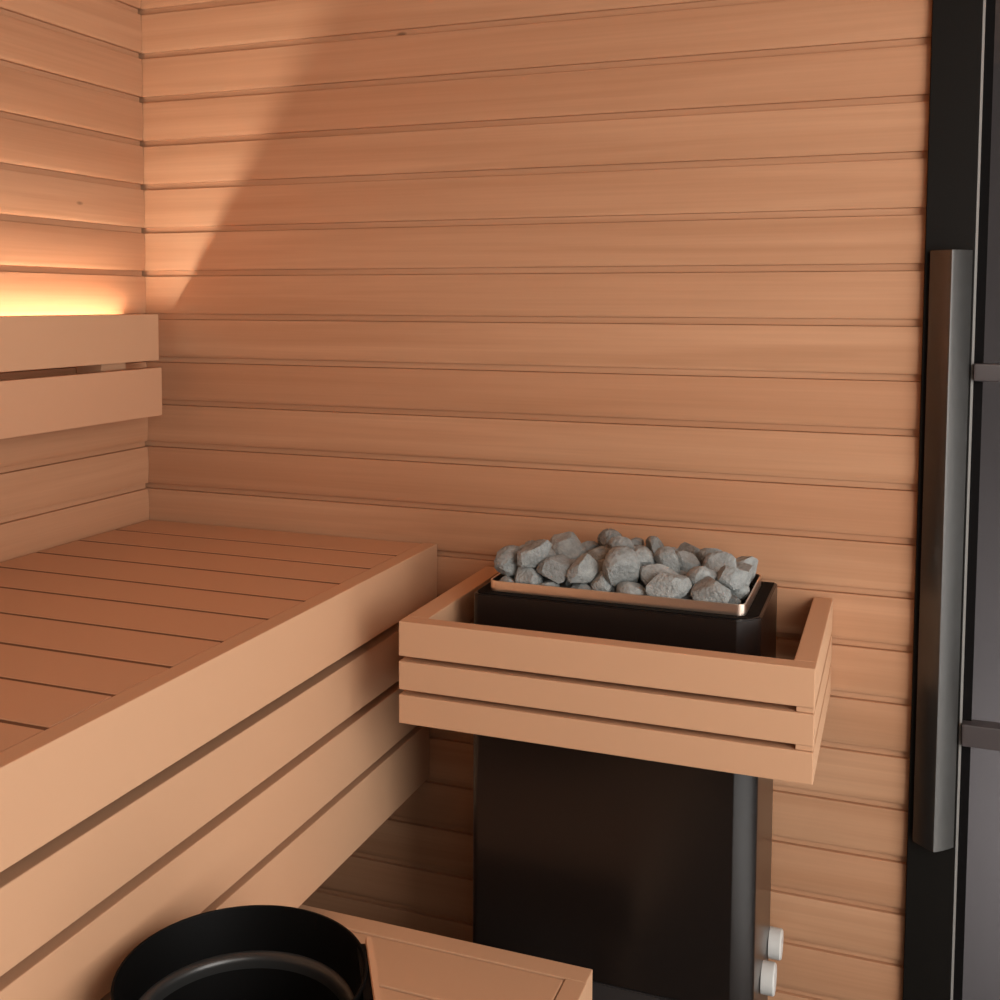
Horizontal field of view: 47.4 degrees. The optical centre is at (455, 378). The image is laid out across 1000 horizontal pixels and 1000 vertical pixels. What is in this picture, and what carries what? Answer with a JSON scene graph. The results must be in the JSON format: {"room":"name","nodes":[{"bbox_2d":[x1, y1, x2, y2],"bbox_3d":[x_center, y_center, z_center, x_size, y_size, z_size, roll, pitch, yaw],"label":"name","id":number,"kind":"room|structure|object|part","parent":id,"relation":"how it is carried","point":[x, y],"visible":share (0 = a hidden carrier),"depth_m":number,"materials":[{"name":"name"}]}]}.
{"room":"sauna","nodes":[
{"label":"sauna","id":0,"kind":"room"},
{"bbox_2d":[0,0,148,561],"bbox_3d":[-1.025,0.196,1.087,0.050,2.080,2.300,2,4,22],"label":"wall","id":1,"kind":"structure","parent":0,"point":[72,208],"depth_m":1.93,"materials":[{"name":"brown wood"}]},
{"bbox_2d":[0,314,161,438],"bbox_3d":[-0.907,0.032,1.193,0.081,0.182,1.880,2,4,22],"label":"backrest","id":2,"kind":"object","parent":1,"relation":"attached to","point":[102,390],"visible":1,"depth_m":1.84,"materials":[{"name":"brown wood"}]},
{"bbox_2d":[138,0,931,999],"bbox_3d":[0.033,0.142,1.930,1.396,2.080,0.050,2,4,22],"label":"wall","id":3,"kind":"structure","parent":0,"point":[471,279],"depth_m":1.82,"materials":[{"name":"brown wood"}]},
{"bbox_2d":[399,566,832,784],"bbox_3d":[0.243,0.405,1.643,0.552,0.144,0.354,2,4,22],"label":"guard","id":4,"kind":"object","parent":3,"relation":"attached to","point":[750,715],"visible":0.88,"depth_m":1.48,"materials":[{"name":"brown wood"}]},
{"bbox_2d":[903,0,999,999],"bbox_3d":[1.028,0.173,1.510,0.764,2.080,0.092,2,4,22],"label":"door","id":5,"kind":"structure","parent":3,"relation":"in","point":[944,731],"depth_m":1.61,"materials":[{"name":"grey glass"}]},
{"bbox_3d":[0.693,0.250,1.617,0.055,0.860,0.034,2,4,22],"label":"handle","id":6,"kind":"part","parent":5,"relation":"part of","materials":[{"name":"metal"}]},
{"bbox_3d":[-0.333,1.302,0.538,1.800,0.050,3.055,2,4,22],"label":"floor","id":7,"kind":"structure","parent":0,"visible":0},
{"bbox_2d":[0,520,436,999],"bbox_3d":[-0.665,0.783,1.161,0.588,0.900,1.962,2,4,22],"label":"bench","id":8,"kind":"object","parent":7,"relation":"on","point":[195,719],"visible":0.92,"depth_m":1.40,"materials":[{"name":"brown wood"}]},
{"bbox_3d":[-0.399,0.387,1.044,0.026,0.094,1.934,2,4,22],"label":"rail","id":9,"kind":"part","parent":8,"relation":"part of","materials":[{"name":"brown wood"}]},
{"bbox_2d":[298,904,592,999],"bbox_3d":[-0.296,1.010,1.150,0.634,0.450,0.974,2,4,22],"label":"bench","id":10,"kind":"object","parent":7,"relation":"on","point":[411,964],"visible":0.21,"depth_m":1.47,"materials":[{"name":"brown wood"}]},
{"bbox_2d":[110,905,380,999],"bbox_3d":[-0.207,0.686,1.131,0.257,0.200,0.249,0,4,-9],"label":"bucket","id":11,"kind":"object","parent":10,"relation":"on","point":[248,952],"visible":1,"depth_m":1.22,"materials":[{"name":"black plastic"}]},
{"bbox_3d":[-0.013,0.841,1.027,0.028,0.095,0.908,2,4,22],"label":"rail","id":12,"kind":"part","parent":10,"relation":"part of","materials":[{"name":"brown wood"}]},
{"bbox_2d":[473,573,782,999],"bbox_3d":[0.264,0.745,1.702,0.422,0.909,0.246,2,4,22],"label":"heater","id":13,"kind":"object","parent":7,"relation":"on","point":[653,878],"visible":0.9,"depth_m":1.58,"materials":[{"name":"black metal"}]},
{"bbox_2d":[499,576,513,581],"bbox_3d":[0.077,0.298,1.659,0.030,0.022,0.034,-1,4,-14],"label":"stone","id":14,"kind":"object","parent":13,"relation":"on","point":[504,578],"visible":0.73,"depth_m":1.65,"materials":[{"name":"grey stone"}]},
{"bbox_2d":[494,545,521,577],"bbox_3d":[0.083,0.272,1.669,0.059,0.054,0.037,-2,4,-27],"label":"stone","id":15,"kind":"object","parent":13,"relation":"on","point":[505,562],"visible":0.66,"depth_m":1.65,"materials":[{"name":"grey stone"}]},
{"bbox_2d":[514,567,542,584],"bbox_3d":[0.106,0.291,1.649,0.044,0.039,0.039,2,4,29],"label":"stone","id":16,"kind":"object","parent":13,"relation":"on","point":[523,575],"visible":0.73,"depth_m":1.63,"materials":[{"name":"grey stone"}]},
{"bbox_2d":[517,539,551,567],"bbox_3d":[0.116,0.255,1.645,0.039,0.042,0.050,3,5,32],"label":"stone","id":17,"kind":"object","parent":16,"relation":"on","point":[531,555],"visible":0.93,"depth_m":1.63,"materials":[{"name":"grey stone"}]},
{"bbox_2d":[538,581,559,586],"bbox_3d":[0.135,0.301,1.631,0.030,0.021,0.028,-3,5,-43],"label":"stone","id":18,"kind":"object","parent":13,"relation":"on","point":[548,583],"visible":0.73,"depth_m":1.62,"materials":[{"name":"grey stone"}]},
{"bbox_2d":[547,548,555,557],"bbox_3d":[0.128,0.278,1.696,0.053,0.058,0.046,-2,5,-32],"label":"stone","id":19,"kind":"object","parent":13,"relation":"on","point":[552,552],"visible":0.05,"depth_m":1.68,"materials":[{"name":"grey stone"}]},
{"bbox_2d":[536,554,572,583],"bbox_3d":[0.143,0.275,1.639,0.052,0.039,0.046,1,4,19],"label":"stone","id":20,"kind":"object","parent":13,"relation":"on","point":[555,568],"visible":0.94,"depth_m":1.62,"materials":[{"name":"grey stone"}]},
{"bbox_2d":[560,578,572,587],"bbox_3d":[0.176,0.292,1.658,0.049,0.036,0.042,-2,5,-32],"label":"stone","id":21,"kind":"object","parent":13,"relation":"on","point":[565,583],"visible":0.16,"depth_m":1.64,"materials":[{"name":"grey stone"}]},
{"bbox_2d":[571,583,590,589],"bbox_3d":[0.181,0.301,1.620,0.038,0.021,0.031,-3,5,-43],"label":"stone","id":22,"kind":"object","parent":13,"relation":"on","point":[574,585],"visible":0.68,"depth_m":1.61,"materials":[{"name":"grey stone"}]},
{"bbox_2d":[567,553,598,582],"bbox_3d":[0.181,0.271,1.619,0.048,0.044,0.032,-2,4,-30],"label":"stone","id":23,"kind":"object","parent":13,"relation":"on","point":[585,568],"visible":1,"depth_m":1.61,"materials":[{"name":"grey stone"}]},
{"bbox_2d":[582,541,599,551],"bbox_3d":[0.204,0.271,1.765,0.041,0.042,0.043,-2,4,-30],"label":"stone","id":24,"kind":"object","parent":13,"relation":"on","point":[588,545],"visible":0.23,"depth_m":1.75,"materials":[{"name":"grey stone"}]},
{"bbox_2d":[588,559,603,583],"bbox_3d":[0.215,0.288,1.678,0.032,0.042,0.050,3,5,37],"label":"stone","id":25,"kind":"object","parent":13,"relation":"on","point":[600,562],"visible":0.06,"depth_m":1.66,"materials":[{"name":"grey stone"}]},
{"bbox_2d":[587,546,609,560],"bbox_3d":[0.218,0.273,1.705,0.048,0.040,0.050,2,4,32],"label":"stone","id":26,"kind":"object","parent":13,"relation":"on","point":[598,553],"visible":0.33,"depth_m":1.69,"materials":[{"name":"grey stone"}]},
{"bbox_2d":[589,571,612,591],"bbox_3d":[0.206,0.292,1.616,0.040,0.041,0.034,3,5,38],"label":"stone","id":27,"kind":"object","parent":13,"relation":"on","point":[599,583],"visible":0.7,"depth_m":1.60,"materials":[{"name":"grey stone"}]},
{"bbox_3d":[0.253,0.307,1.669,0.394,0.001,0.222,2,4,22],"label":"plate","id":28,"kind":"part","parent":13,"relation":"part of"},
{"bbox_2d":[616,581,646,594],"bbox_3d":[0.248,0.299,1.593,0.040,0.031,0.044,-2,4,-25],"label":"stone","id":29,"kind":"object","parent":13,"relation":"on","point":[628,587],"visible":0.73,"depth_m":1.58,"materials":[{"name":"grey stone"}]},
{"bbox_2d":[646,572,691,598],"bbox_3d":[0.294,0.291,1.564,0.062,0.048,0.032,-1,4,-12],"label":"stone","id":30,"kind":"object","parent":13,"relation":"on","point":[664,584],"visible":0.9,"depth_m":1.56,"materials":[{"name":"grey stone"}]},
{"bbox_3d":[0.252,0.970,1.713,0.400,0.248,0.228,2,4,22],"label":"panel","id":31,"kind":"part","parent":13,"relation":"part of","materials":[{"name":"black metal"}]},
{"bbox_2d":[678,570,686,575],"bbox_3d":[0.322,0.292,1.617,0.050,0.041,0.048,-3,5,-40],"label":"stone","id":32,"kind":"object","parent":13,"relation":"on","point":[680,572],"visible":0.07,"depth_m":1.61,"materials":[{"name":"grey stone"}]},
{"bbox_2d":[654,546,680,572],"bbox_3d":[0.304,0.258,1.626,0.038,0.037,0.046,2,4,22],"label":"stone","id":33,"kind":"object","parent":32,"relation":"on","point":[666,555],"visible":0.89,"depth_m":1.61,"materials":[{"name":"grey stone"}]},
{"bbox_2d":[681,589,691,599],"bbox_3d":[0.328,0.303,1.580,0.027,0.024,0.029,1,4,6],"label":"stone","id":34,"kind":"object","parent":13,"relation":"on","point":[688,596],"visible":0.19,"depth_m":1.57,"materials":[{"name":"grey stone"}]},
{"bbox_2d":[675,550,700,571],"bbox_3d":[0.332,0.273,1.649,0.040,0.048,0.048,-2,5,-34],"label":"stone","id":35,"kind":"object","parent":13,"relation":"on","point":[688,560],"visible":0.41,"depth_m":1.63,"materials":[{"name":"grey stone"}]},
{"bbox_2d":[677,542,699,558],"bbox_3d":[0.356,0.270,1.705,0.037,0.045,0.040,-2,5,-34],"label":"stone","id":36,"kind":"object","parent":13,"relation":"on","point":[687,547],"visible":0.27,"depth_m":1.70,"materials":[{"name":"grey stone"}]},
{"bbox_2d":[686,566,716,588],"bbox_3d":[0.342,0.282,1.587,0.042,0.044,0.035,-1,4,-13],"label":"stone","id":37,"kind":"object","parent":13,"relation":"on","point":[695,574],"visible":0.47,"depth_m":1.57,"materials":[{"name":"grey stone"}]},
{"bbox_2d":[697,548,721,565],"bbox_3d":[0.380,0.272,1.658,0.050,0.049,0.043,2,4,20],"label":"stone","id":38,"kind":"object","parent":13,"relation":"on","point":[702,553],"visible":0.21,"depth_m":1.65,"materials":[{"name":"grey stone"}]},
{"bbox_2d":[690,576,730,602],"bbox_3d":[0.348,0.296,1.550,0.053,0.044,0.047,0,4,-3],"label":"stone","id":39,"kind":"object","parent":13,"relation":"on","point":[706,589],"visible":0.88,"depth_m":1.54,"materials":[{"name":"grey stone"}]},
{"bbox_2d":[702,551,736,572],"bbox_3d":[0.375,0.281,1.620,0.052,0.066,0.038,2,4,21],"label":"stone","id":40,"kind":"object","parent":13,"relation":"on","point":[714,561],"visible":0.32,"depth_m":1.62,"materials":[{"name":"grey stone"}]},
{"bbox_2d":[715,565,748,591],"bbox_3d":[0.380,0.279,1.583,0.048,0.043,0.043,-2,4,-31],"label":"stone","id":41,"kind":"object","parent":13,"relation":"on","point":[733,578],"visible":0.77,"depth_m":1.56,"materials":[{"name":"grey stone"}]},
{"bbox_2d":[728,593,740,603],"bbox_3d":[0.381,0.307,1.567,0.033,0.018,0.028,3,5,34],"label":"stone","id":42,"kind":"object","parent":13,"relation":"on","point":[734,599],"visible":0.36,"depth_m":1.55,"materials":[{"name":"grey stone"}]},
{"bbox_2d":[731,585,749,600],"bbox_3d":[0.396,0.301,1.596,0.035,0.027,0.035,1,4,16],"label":"stone","id":43,"kind":"object","parent":13,"relation":"on","point":[742,593],"visible":0.41,"depth_m":1.58,"materials":[{"name":"grey stone"}]},
{"bbox_2d":[736,562,753,585],"bbox_3d":[0.408,0.290,1.631,0.038,0.046,0.045,2,4,23],"label":"stone","id":44,"kind":"object","parent":13,"relation":"on","point":[749,568],"visible":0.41,"depth_m":1.62,"materials":[{"name":"grey stone"}]},
{"bbox_2d":[736,556,757,582],"bbox_3d":[0.419,0.285,1.673,0.037,0.050,0.053,4,5,42],"label":"stone","id":45,"kind":"object","parent":13,"relation":"on","point":[751,560],"visible":0.34,"depth_m":1.67,"materials":[{"name":"grey stone"}]},
{"bbox_3d":[0.453,0.866,1.640,0.018,0.045,0.045,2,4,22],"label":"knob","id":46,"kind":"part","parent":13,"relation":"part of","materials":[{"name":"plastic"}]},
{"bbox_3d":[0.488,0.860,1.729,0.018,0.045,0.045,2,4,22],"label":"knob","id":47,"kind":"part","parent":13,"relation":"part of","materials":[{"name":"plastic"}]},
{"label":"stone","id":48,"kind":"object","parent":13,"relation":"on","visible":0},
{"bbox_2d":[602,546,640,586],"bbox_3d":[0.232,0.267,1.603,0.055,0.059,0.050,-3,5,-43],"label":"stone","id":49,"kind":"object","parent":48,"relation":"on","point":[621,563],"visible":0.98,"depth_m":1.59,"materials":[{"name":"grey stone"}]},
{"label":"stone","id":50,"kind":"object","parent":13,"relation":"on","visible":0},
{"bbox_2d":[635,547,656,566],"bbox_3d":[0.269,0.263,1.635,0.044,0.041,0.041,0,4,-5],"label":"stone","id":51,"kind":"object","parent":50,"relation":"on","point":[646,557],"visible":0.34,"depth_m":1.62,"materials":[{"name":"grey stone"}]},
{"label":"stone","id":52,"kind":"object","parent":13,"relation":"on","visible":0},
{"bbox_2d":[639,564,677,584],"bbox_3d":[0.288,0.278,1.598,0.055,0.034,0.043,-1,4,-23],"label":"stone","id":53,"kind":"object","parent":52,"relation":"on","point":[647,573],"visible":0.48,"depth_m":1.59,"materials":[{"name":"grey stone"}]},
{"label":"stone","id":54,"kind":"object","parent":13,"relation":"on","visible":0},
{"bbox_2d":[550,531,586,558],"bbox_3d":[0.172,0.261,1.724,0.053,0.053,0.057,3,5,37],"label":"stone","id":55,"kind":"object","parent":54,"relation":"on","point":[568,544],"visible":0.64,"depth_m":1.71,"materials":[{"name":"grey stone"}]},
{"label":"stone","id":56,"kind":"object","parent":13,"relation":"on","visible":0},
{"bbox_2d":[597,528,621,547],"bbox_3d":[0.236,0.251,1.740,0.037,0.045,0.055,0,4,1],"label":"stone","id":57,"kind":"object","parent":56,"relation":"on","point":[605,535],"visible":0.4,"depth_m":1.72,"materials":[{"name":"grey stone"}]},
{"label":"stone","id":58,"kind":"object","parent":13,"relation":"on","visible":0},
{"bbox_2d":[631,537,644,545],"bbox_3d":[0.273,0.262,1.738,0.036,0.039,0.030,1,4,17],"label":"stone","id":59,"kind":"object","parent":58,"relation":"on","point":[636,541],"visible":0.21,"depth_m":1.73,"materials":[{"name":"grey stone"}]},
{"label":"stone","id":60,"kind":"object","parent":13,"relation":"on","visible":0},
{"bbox_2d":[645,536,663,554],"bbox_3d":[0.301,0.260,1.714,0.030,0.046,0.053,3,5,32],"label":"stone","id":61,"kind":"object","parent":60,"relation":"on","point":[653,543],"visible":0.38,"depth_m":1.70,"materials":[{"name":"grey stone"}]},
{"label":"stone","id":62,"kind":"object","parent":13,"relation":"on","visible":0},
{"bbox_2d":[608,536,633,548],"bbox_3d":[0.245,0.253,1.682,0.036,0.040,0.037,0,4,-1],"label":"stone","id":63,"kind":"object","parent":62,"relation":"on","point":[618,540],"visible":0.47,"depth_m":1.67,"materials":[{"name":"grey stone"}]},
{"label":"stone","id":64,"kind":"object","parent":13,"relation":"on","visible":0},
{"bbox_2d":[633,545,657,563],"bbox_3d":[0.275,0.270,1.682,0.049,0.040,0.059,-3,5,-37],"label":"stone","id":65,"kind":"object","parent":64,"relation":"on","point":[636,547],"visible":0.08,"depth_m":1.69,"materials":[{"name":"grey stone"}]},
{"label":"outside","id":66,"kind":"structure","parent":0,"visible":0},
{"bbox_2d":[919,0,999,999],"bbox_3d":[1.554,0.482,2.002,2.090,3.400,0.060,2,4,22],"label":"wall","id":67,"kind":"structure","parent":66,"point":[981,964],"depth_m":2.19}
]}

